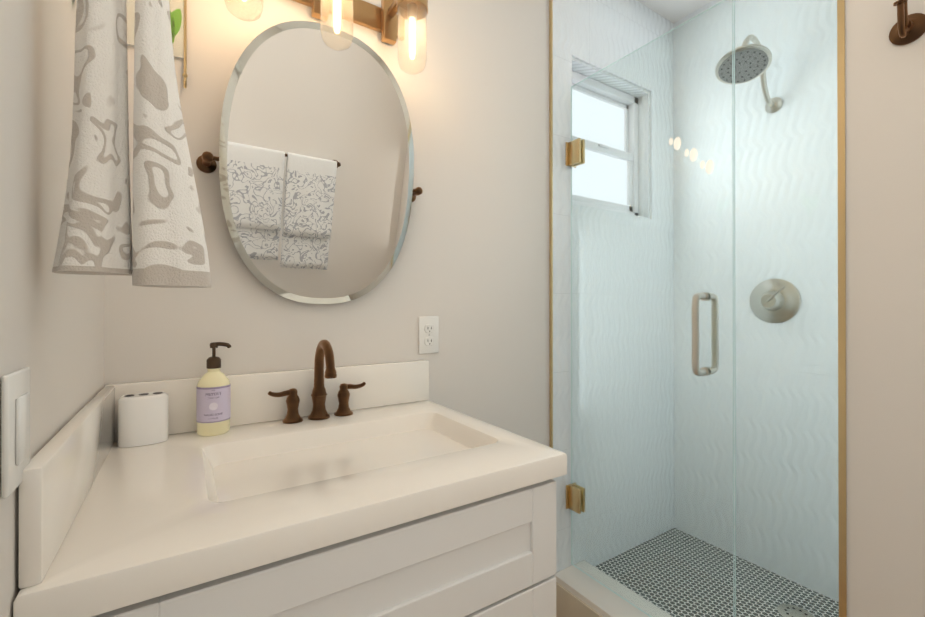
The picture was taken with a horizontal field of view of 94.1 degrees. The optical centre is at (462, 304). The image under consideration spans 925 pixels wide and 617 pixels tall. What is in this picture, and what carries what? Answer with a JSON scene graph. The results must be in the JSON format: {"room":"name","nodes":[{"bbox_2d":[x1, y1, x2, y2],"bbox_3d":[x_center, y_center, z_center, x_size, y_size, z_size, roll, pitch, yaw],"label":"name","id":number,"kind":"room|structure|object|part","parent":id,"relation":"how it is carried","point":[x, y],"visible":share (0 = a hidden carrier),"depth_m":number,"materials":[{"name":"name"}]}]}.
{"room":"bathroom","nodes":[
{"label":"bathroom","id":0,"kind":"room"},
{"bbox_2d":[0,0,103,616],"bbox_3d":[-0.402,-0.097,0.247,0.120,2.500,1.760,0,0,-33],"label":"wall","id":1,"kind":"structure","parent":0,"point":[51,330],"depth_m":0.51,"materials":[{"name":"white paint"}]},
{"bbox_2d":[1,367,29,498],"bbox_3d":[-0.444,0.124,0.431,0.009,0.115,0.070,0,0,-33],"label":"switch plate","id":2,"kind":"object","parent":1,"relation":"attached to","point":[15,423],"visible":0.94,"depth_m":0.42,"materials":[{"name":"white plastic"}]},
{"bbox_2d":[52,0,211,287],"bbox_3d":[-0.419,-0.363,0.546,0.174,0.678,0.083,0,0,-33],"label":"hanging towel","id":3,"kind":"object","parent":1,"relation":"hanging from","point":[169,243],"visible":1,"depth_m":0.53,"materials":[{"name":"white fabric"}]},
{"bbox_2d":[104,0,549,446],"bbox_3d":[0.169,-0.093,1.519,2.220,2.500,0.241,0,0,-33],"label":"wall","id":4,"kind":"structure","parent":0,"point":[470,268],"depth_m":1.17,"materials":[{"name":"white paint"}]},
{"bbox_2d":[126,0,187,87],"bbox_3d":[-0.680,-0.804,0.956,0.120,0.621,0.029,0,0,-33],"label":"picture frame","id":5,"kind":"object","parent":4,"relation":"attached to","point":[178,13],"visible":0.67,"depth_m":0.98,"materials":[{"name":"gold plastic"}]},
{"bbox_3d":[-0.351,-0.344,1.113,0.572,0.683,0.121,0,0,-33],"label":"oval mirror","id":6,"kind":"part","parent":4,"relation":"part of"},
{"bbox_2d":[224,0,427,74],"bbox_3d":[-0.332,-0.742,1.067,0.505,0.275,0.220,0,0,-33],"label":"sconce","id":7,"kind":"object","parent":4,"relation":"attached to","point":[386,21],"visible":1,"depth_m":1.13,"materials":[{"name":"glass"}]},
{"bbox_2d":[419,316,438,353],"bbox_3d":[-0.104,0.093,1.337,0.070,0.115,0.009,0,0,-33],"label":"electrical outlet plate","id":8,"kind":"object","parent":4,"relation":"attached to","point":[428,334],"visible":1,"depth_m":1.33,"materials":[{"name":"white plastic"}]},
{"bbox_2d":[572,70,637,215],"bbox_3d":[0.595,-0.679,1.889,0.495,0.565,0.064,0,0,-33],"label":"window","id":9,"kind":"structure","parent":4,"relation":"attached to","point":[609,125],"depth_m":1.91,"materials":[{"name":"glass"}]},
{"bbox_2d":[636,0,712,23],"bbox_3d":[0.531,-1.370,0.853,2.340,0.050,1.760,0,0,-33],"label":"ceiling","id":10,"kind":"structure","parent":0,"point":[673,11],"depth_m":1.94,"materials":[{"name":"white paint"}]},
{"bbox_2d":[673,0,838,601],"bbox_3d":[1.315,-0.092,1.681,0.120,2.500,0.972,0,0,-33],"label":"wall","id":11,"kind":"structure","parent":0,"point":[771,402],"depth_m":1.74,"materials":[{"name":"tile"}]},
{"bbox_2d":[553,0,673,572],"bbox_3d":[0.646,-0.092,1.873,0.795,2.500,0.095,0,0,-33],"label":"wall","id":12,"kind":"structure","parent":11,"relation":"attached to","point":[591,37],"depth_m":1.81,"materials":[{"name":"white tile"}]},
{"bbox_2d":[566,0,733,616],"bbox_3d":[0.578,0.078,1.420,0.125,1.842,0.590,0,0,-33],"label":"shower glass door","id":13,"kind":"structure","parent":12,"relation":"attached to","point":[575,492],"depth_m":1.34,"materials":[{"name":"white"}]},
{"bbox_2d":[549,0,846,616],"bbox_3d":[0.566,-0.094,1.262,0.010,2.500,0.864,0,0,-33],"label":"tile trim edge","id":14,"kind":"structure","parent":12,"relation":"attached to","point":[842,491],"depth_m":0.90,"materials":[{"name":"gold metal"}]},
{"bbox_2d":[715,34,782,112],"bbox_3d":[1.088,-0.881,1.603,0.348,0.246,0.172,0,0,-33],"label":"shower head","id":15,"kind":"object","parent":11,"relation":"attached to","point":[756,69],"depth_m":1.56},
{"bbox_2d":[749,279,800,322],"bbox_3d":[1.204,-0.015,1.681,0.065,0.176,0.176,0,0,-33],"label":"shower valve","id":16,"kind":"object","parent":11,"relation":"attached to","point":[791,295],"depth_m":1.67,"materials":[{"name":"silver metal"}]},
{"bbox_2d":[845,0,924,616],"bbox_3d":[1.345,-0.095,0.790,0.795,2.500,0.778,0,0,-33],"label":"wall","id":17,"kind":"structure","parent":0,"point":[885,260],"depth_m":0.85,"materials":[{"name":"white paint"}]},
{"bbox_2d":[554,560,672,616],"bbox_3d":[0.634,1.081,1.304,0.178,0.150,0.842,0,0,-33],"label":"sill","id":18,"kind":"structure","parent":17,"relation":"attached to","point":[579,593],"depth_m":1.51,"materials":[{"name":"white stone"}]},
{"bbox_2d":[734,0,838,616],"bbox_3d":[0.807,0.080,1.065,0.016,1.850,0.248,0,0,-33],"label":"glass","id":19,"kind":"object","parent":18,"relation":"on","point":[735,349],"visible":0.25,"depth_m":1.08,"materials":[{"name":"white"}]},
{"bbox_2d":[889,0,924,45],"bbox_3d":[0.825,-0.548,0.804,0.064,0.100,0.054,0,0,-33],"label":"robe hook","id":20,"kind":"object","parent":17,"relation":"attached to","point":[906,29],"visible":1,"depth_m":0.81,"materials":[{"name":"brown metal"}]},
{"bbox_3d":[0.531,1.180,0.845,2.340,0.050,1.760,0,0,-33],"label":"floor","id":21,"kind":"structure","parent":0,"visible":0},
{"bbox_2d":[13,360,566,616],"bbox_3d":[-0.278,0.662,0.878,0.773,0.986,0.585,0,0,-33],"label":"bathroom vanity","id":22,"kind":"object","parent":21,"relation":"on","point":[397,493],"visible":0.98,"depth_m":0.69,"materials":[{"name":"white stone"}]},
{"bbox_2d":[118,392,167,447],"bbox_3d":[-0.673,0.239,0.909,0.086,0.101,0.060,0,0,-33],"label":"toothbrush holder","id":23,"kind":"object","parent":22,"relation":"on","point":[142,419],"visible":0.96,"depth_m":0.89,"materials":[{"name":"white ceramic"}]},
{"bbox_2d":[196,342,230,435],"bbox_3d":[-0.564,0.187,0.976,0.068,0.205,0.068,0,0,-33],"label":"soap bottle","id":24,"kind":"object","parent":22,"relation":"on","point":[213,401],"visible":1,"depth_m":0.95,"materials":[{"name":"beige plastic"}]},
{"bbox_2d":[268,340,365,423],"bbox_3d":[-0.344,0.188,1.069,0.246,0.204,0.146,0,0,-33],"label":"faucet","id":25,"kind":"object","parent":22,"relation":"on","point":[319,393],"visible":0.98,"depth_m":1.09,"materials":[{"name":"brown metal"}]},
{"bbox_2d":[594,528,838,616],"bbox_3d":[0.972,1.107,1.522,0.624,0.100,0.842,0,0,-33],"label":"floor","id":26,"kind":"structure","parent":21,"relation":"on","point":[636,579],"depth_m":1.64,"materials":[{"name":"grey tile"}]},
{"bbox_2d":[777,604,813,616],"bbox_3d":[1.139,1.055,1.466,0.108,0.003,0.108,0,0,-33],"label":"shower drain","id":27,"kind":"object","parent":26,"relation":"on","point":[793,610],"depth_m":1.48,"materials":[{"name":"silver metal"}]}
]}

